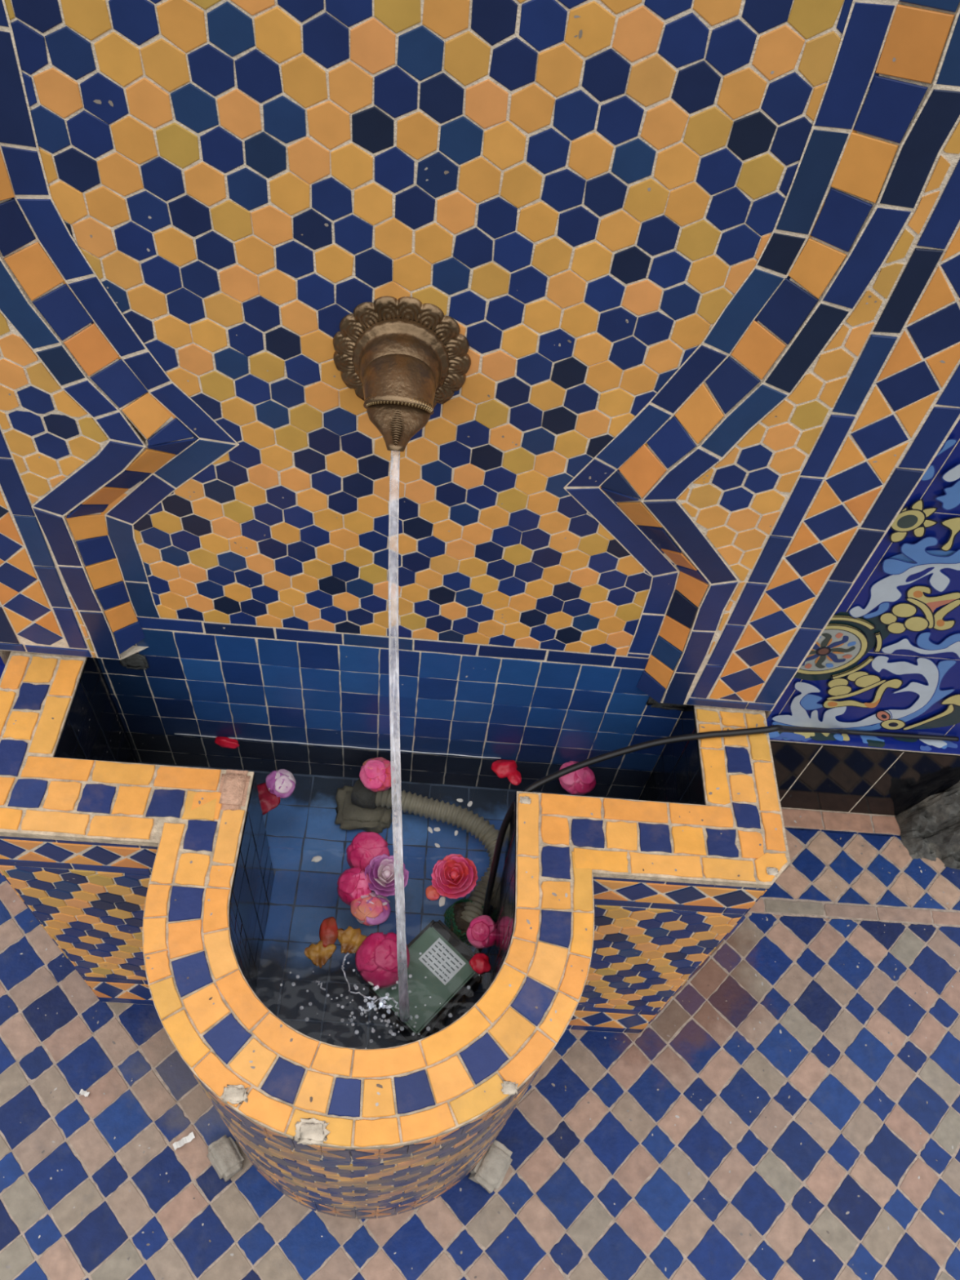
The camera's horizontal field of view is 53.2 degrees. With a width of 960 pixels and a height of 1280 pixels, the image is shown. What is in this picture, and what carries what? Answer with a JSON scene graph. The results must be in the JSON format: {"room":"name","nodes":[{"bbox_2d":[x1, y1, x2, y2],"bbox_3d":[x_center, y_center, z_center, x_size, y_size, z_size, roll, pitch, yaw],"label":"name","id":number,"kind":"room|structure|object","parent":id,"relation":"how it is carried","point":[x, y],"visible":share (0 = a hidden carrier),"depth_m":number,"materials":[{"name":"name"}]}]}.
{"room":"tiled fountain courtyard","nodes":[
{"label":"tiled fountain courtyard","id":0,"kind":"room"},
{"bbox_2d":[4,0,902,799],"bbox_3d":[-0.066,-0.181,0.878,0.738,1.321,0.002,5,54,-3],"label":"wall","id":1,"kind":"structure","parent":0,"point":[584,188],"depth_m":0.75,"materials":[{"name":"tile"}]},
{"bbox_2d":[0,0,239,659],"bbox_3d":[-0.309,-0.276,0.746,0.206,0.999,0.036,-2,54,-8],"label":"trim","id":2,"kind":"structure","parent":1,"relation":"attached to","point":[119,465],"depth_m":0.83,"materials":[{"name":"tile"}]},
{"bbox_2d":[333,296,471,451],"bbox_3d":[-0.067,-0.188,0.765,0.115,0.116,0.122,5,54,-3],"label":"spout","id":3,"kind":"object","parent":1,"relation":"attached to","point":[403,357],"visible":1,"depth_m":0.76,"materials":[{"name":"brown metal"}]},
{"bbox_2d":[388,450,409,1022],"bbox_3d":[-0.080,0.150,0.923,0.019,0.668,0.251,-5,55,-10],"label":"water stream","id":4,"kind":"object","parent":3,"relation":"attached to","point":[398,882],"visible":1,"depth_m":0.89,"materials":[{"name":"clear liquid"}]},
{"bbox_2d":[563,0,959,704],"bbox_3d":[0.197,-0.231,0.776,0.203,1.004,0.026,5,54,-3],"label":"trim","id":5,"kind":"structure","parent":1,"relation":"attached to","point":[860,162],"depth_m":0.74,"materials":[{"name":"tile"}]},
{"bbox_2d":[0,807,959,1279],"bbox_3d":[0.015,0.772,1.441,2.189,0.002,1.299,5,54,-3],"label":"floor","id":6,"kind":"structure","parent":0,"point":[791,1111],"depth_m":1.47,"materials":[{"name":"tile"}]},
{"bbox_2d":[79,1088,89,1096],"bbox_3d":[-0.592,0.678,1.434,0.014,0.004,0.008,19,54,7],"label":"paper scrap","id":7,"kind":"object","parent":6,"relation":"on","point":[85,1093],"visible":1,"depth_m":1.43,"materials":[{"name":"white paper"}]},
{"bbox_2d":[172,1132,195,1150],"bbox_3d":[-0.435,0.737,1.410,0.031,0.004,0.011,-25,60,-23],"label":"paper scrap","id":8,"kind":"object","parent":6,"relation":"on","point":[188,1139],"visible":1,"depth_m":1.41,"materials":[{"name":"white paper"}]},
{"bbox_2d":[206,1134,244,1182],"bbox_3d":[-0.371,0.754,1.398,0.041,0.034,0.055,-31,63,-26],"label":"stub","id":9,"kind":"object","parent":6,"relation":"on","point":[224,1156],"visible":1,"depth_m":1.39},
{"bbox_2d":[0,650,790,1219],"bbox_3d":[-0.139,0.429,1.270,0.911,0.649,0.526,5,54,-3],"label":"fountain basin","id":10,"kind":"object","parent":6,"relation":"on","point":[171,888],"visible":0.96,"depth_m":1.06,"materials":[{"name":"orange tile"}]},
{"bbox_2d":[334,785,391,833],"bbox_3d":[-0.166,0.242,1.368,0.084,0.020,0.070,5,54,-3],"label":"pipe fitting","id":11,"kind":"object","parent":10,"relation":"in","point":[350,816],"visible":0.68,"depth_m":1.35,"materials":[{"name":"grey plastic"}]},
{"bbox_2d":[351,778,498,922],"bbox_3d":[-0.056,0.268,1.335,0.126,0.043,0.270,-35,65,-27],"label":"hose","id":12,"kind":"object","parent":10,"relation":"in","point":[362,797],"visible":0.77,"depth_m":1.34,"materials":[{"name":"grey plastic"}]},
{"bbox_2d":[368,920,484,1043],"bbox_3d":[-0.065,0.431,1.208,0.096,0.065,0.124,39,59,20],"label":"pump","id":13,"kind":"object","parent":10,"relation":"on","point":[445,958],"visible":0.88,"depth_m":1.18,"materials":[{"name":"green plastic"}]},
{"bbox_2d":[444,898,483,947],"bbox_3d":[-0.017,0.374,1.269,0.062,0.045,0.058,5,54,-3],"label":"net","id":14,"kind":"object","parent":10,"relation":"on","point":[459,926],"visible":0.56,"depth_m":1.26,"materials":[{"name":"green plastic"}]},
{"bbox_2d":[473,724,959,954],"bbox_3d":[0.402,0.170,1.367,0.954,0.403,0.105,-20,59,-20],"label":"cable","id":15,"kind":"object","parent":10,"relation":"on","point":[715,734],"visible":0.94,"depth_m":1.15,"materials":[{"name":"rubber"}]},
{"bbox_3d":[-0.127,0.330,1.203,0.735,0.009,0.440,5,54,-3],"label":"pool water","id":16,"kind":"object","parent":10,"relation":"in","visible":0},
{"bbox_2d":[214,736,239,748],"bbox_3d":[-0.346,0.139,1.312,0.036,0.011,0.016,14,54,4],"label":"petal","id":17,"kind":"object","parent":16,"relation":"on","point":[224,742],"visible":1,"depth_m":1.31,"materials":[{"name":"red plant"}]},
{"bbox_2d":[257,782,280,815],"bbox_3d":[-0.291,0.209,1.269,0.054,0.011,0.045,-14,57,-16],"label":"petal","id":18,"kind":"object","parent":16,"relation":"on","point":[268,801],"visible":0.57,"depth_m":1.27,"materials":[{"name":"red plant"}]},
{"bbox_2d":[266,768,295,798],"bbox_3d":[-0.266,0.192,1.283,0.039,0.024,0.040,-27,61,-24],"label":"rose","id":19,"kind":"object","parent":16,"relation":"on","point":[281,783],"visible":1,"depth_m":1.28,"materials":[{"name":"purple plant"}]},
{"bbox_2d":[311,855,321,862],"bbox_3d":[-0.209,0.281,1.229,0.014,0.004,0.008,-10,56,-14],"label":"scrap","id":20,"kind":"object","parent":16,"relation":"on","point":[316,859],"visible":1,"depth_m":1.23,"materials":[{"name":"white paper"}]},
{"bbox_2d":[304,940,336,968],"bbox_3d":[-0.194,0.376,1.160,0.031,0.006,0.033,31,56,15],"label":"dry leaf","id":21,"kind":"object","parent":16,"relation":"on","point":[318,954],"visible":1,"depth_m":1.16,"materials":[{"name":"orange plant"}]},
{"bbox_2d":[319,916,338,947],"bbox_3d":[-0.184,0.357,1.173,0.024,0.008,0.038,0,54,-7],"label":"petal","id":22,"kind":"object","parent":16,"relation":"on","point":[328,933],"visible":1,"depth_m":1.17,"materials":[{"name":"plant"}]},
{"bbox_2d":[337,925,366,954],"bbox_3d":[-0.155,0.365,1.172,0.036,0.007,0.034,-12,56,-15],"label":"dry leaf","id":23,"kind":"object","parent":16,"relation":"on","point":[350,939],"visible":0.98,"depth_m":1.17,"materials":[{"name":"orange plant"}]},
{"bbox_2d":[337,866,372,906],"bbox_3d":[-0.158,0.311,1.212,0.044,0.038,0.046,-10,56,-13],"label":"rose","id":24,"kind":"object","parent":16,"relation":"on","point":[352,884],"visible":0.99,"depth_m":1.20,"materials":[{"name":"pink plant"}]},
{"bbox_2d":[315,952,403,1017],"bbox_3d":[-0.141,0.422,1.132,0.104,0.003,0.052,38,59,20],"label":"water ripple","id":25,"kind":"object","parent":16,"relation":"on","point":[348,953],"visible":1,"depth_m":1.13,"materials":[{"name":"liquid"}]},
{"bbox_2d":[346,831,390,870],"bbox_3d":[-0.145,0.277,1.239,0.054,0.042,0.052,-8,55,-13],"label":"rose","id":26,"kind":"object","parent":16,"relation":"on","point":[364,846],"visible":0.84,"depth_m":1.23,"materials":[{"name":"pink plant"}]},
{"bbox_2d":[350,890,391,926],"bbox_3d":[-0.135,0.334,1.197,0.050,0.028,0.049,36,58,19],"label":"rose","id":27,"kind":"object","parent":16,"relation":"on","point":[371,909],"visible":0.99,"depth_m":1.19,"materials":[{"name":"purple plant"}]},
{"bbox_2d":[280,951,471,1048],"bbox_3d":[-0.119,0.433,1.126,0.236,0.002,0.139,5,54,-3],"label":"bubbles","id":28,"kind":"object","parent":16,"relation":"on","point":[420,952],"visible":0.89,"depth_m":1.13,"materials":[{"name":"liquid"}]},
{"bbox_2d":[359,756,396,791],"bbox_3d":[-0.139,0.181,1.306,0.052,0.033,0.051,-12,56,-15],"label":"rose","id":29,"kind":"object","parent":16,"relation":"on","point":[375,774],"visible":0.88,"depth_m":1.29,"materials":[{"name":"pink plant"}]},
{"bbox_2d":[355,932,409,988],"bbox_3d":[-0.117,0.385,1.157,0.065,0.045,0.064,20,54,8],"label":"rose","id":30,"kind":"object","parent":16,"relation":"on","point":[375,958],"visible":0.8,"depth_m":1.14,"materials":[{"name":"pink plant"}]},
{"bbox_2d":[364,853,408,896],"bbox_3d":[-0.118,0.297,1.212,0.055,0.027,0.056,-20,59,-20],"label":"rose","id":31,"kind":"object","parent":16,"relation":"on","point":[380,869],"visible":0.85,"depth_m":1.21,"materials":[{"name":"purple plant"}]},
{"bbox_2d":[427,826,432,833],"bbox_3d":[-0.066,0.251,1.267,0.005,0.003,0.010,-26,61,-23],"label":"scrap","id":32,"kind":"object","parent":16,"relation":"on","point":[429,828],"visible":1,"depth_m":1.27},
{"bbox_2d":[425,884,439,900],"bbox_3d":[-0.059,0.319,1.216,0.021,0.006,0.022,0,54,-7],"label":"petal","id":33,"kind":"object","parent":16,"relation":"on","point":[431,893],"visible":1,"depth_m":1.21,"materials":[{"name":"orange plant"}]},
{"bbox_2d":[433,826,439,831],"bbox_3d":[-0.057,0.251,1.269,0.009,0.003,0.006,-2,54,-8],"label":"scrap","id":34,"kind":"object","parent":16,"relation":"on","point":[437,829],"visible":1,"depth_m":1.27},
{"bbox_2d":[439,896,445,906],"bbox_3d":[-0.048,0.330,1.212,0.008,0.004,0.016,12,53,2],"label":"scrap","id":35,"kind":"object","parent":16,"relation":"on","point":[442,901],"visible":1,"depth_m":1.21,"materials":[{"name":"white"}]},
{"bbox_2d":[431,853,478,898],"bbox_3d":[-0.033,0.302,1.222,0.060,0.029,0.060,27,55,13],"label":"rose","id":36,"kind":"object","parent":16,"relation":"on","point":[455,876],"visible":1,"depth_m":1.22,"materials":[{"name":"pink plant"}]},
{"bbox_2d":[467,800,472,806],"bbox_3d":[-0.013,0.222,1.296,0.006,0.003,0.009,26,55,12],"label":"scrap","id":37,"kind":"object","parent":16,"relation":"on","point":[469,804],"visible":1,"depth_m":1.29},
{"bbox_2d":[469,952,491,973],"bbox_3d":[0.000,0.393,1.167,0.026,0.009,0.026,0,54,-7],"label":"petal","id":38,"kind":"object","parent":16,"relation":"on","point":[479,962],"visible":1,"depth_m":1.17,"materials":[{"name":"red plant"}]},
{"bbox_2d":[466,915,496,948],"bbox_3d":[0.004,0.363,1.192,0.038,0.031,0.039,22,54,9],"label":"rose","id":39,"kind":"object","parent":16,"relation":"on","point":[481,932],"visible":0.98,"depth_m":1.18,"materials":[{"name":"pink plant"}]},
{"bbox_2d":[491,759,517,777],"bbox_3d":[0.035,0.176,1.328,0.037,0.013,0.029,-5,55,-10],"label":"petal","id":40,"kind":"object","parent":16,"relation":"on","point":[503,768],"visible":1,"depth_m":1.32,"materials":[{"name":"red plant"}]},
{"bbox_2d":[506,768,521,785],"bbox_3d":[0.047,0.187,1.325,0.020,0.007,0.030,-19,58,-20],"label":"petal","id":41,"kind":"object","parent":16,"relation":"on","point":[514,778],"visible":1,"depth_m":1.32,"materials":[{"name":"red plant"}]},
{"bbox_2d":[558,760,595,795],"bbox_3d":[0.135,0.191,1.333,0.052,0.038,0.054,-36,65,-28],"label":"rose","id":42,"kind":"object","parent":16,"relation":"on","point":[582,781],"visible":0.73,"depth_m":1.32,"materials":[{"name":"pink plant"}]},
{"bbox_2d":[468,1139,512,1193],"bbox_3d":[0.016,0.780,1.424,0.051,0.041,0.065,27,55,13],"label":"stub","id":43,"kind":"object","parent":6,"relation":"on","point":[490,1172],"visible":0.84,"depth_m":1.41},
{"bbox_2d":[893,781,959,869],"bbox_3d":[0.929,0.322,1.720,0.276,0.266,0.117,5,54,-3],"label":"rock","id":44,"kind":"object","parent":6,"relation":"on","point":[930,829],"visible":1,"depth_m":1.79,"materials":[{"name":"grey stone"}]},
{"bbox_2d":[0,419,959,755],"bbox_3d":[0.127,-0.396,0.916,2.160,1.768,0.031,5,54,-3],"label":"wall","id":45,"kind":"structure","parent":0,"point":[887,660],"depth_m":1.46,"materials":[{"name":"tile"}]},
{"bbox_2d":[0,255,148,665],"bbox_3d":[-0.431,-0.174,1.069,0.237,1.660,0.240,5,54,-3],"label":"trim","id":46,"kind":"structure","parent":45,"relation":"attached to","point":[46,436],"depth_m":0.90,"materials":[{"name":"tile"}]},
{"bbox_2d":[640,5,959,719],"bbox_3d":[0.259,-0.117,1.109,0.243,1.660,0.240,5,54,-3],"label":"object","id":47,"kind":"structure","parent":45,"relation":"attached to","point":[797,510],"depth_m":0.85,"materials":[{"name":"tile"}]},
{"bbox_2d":[769,741,959,815],"bbox_3d":[0.032,0.205,1.710,2.160,0.238,0.002,5,54,-3],"label":"baseboard","id":48,"kind":"structure","parent":45,"relation":"attached to","point":[810,776],"depth_m":1.73,"materials":[{"name":"black tile"}]}
]}

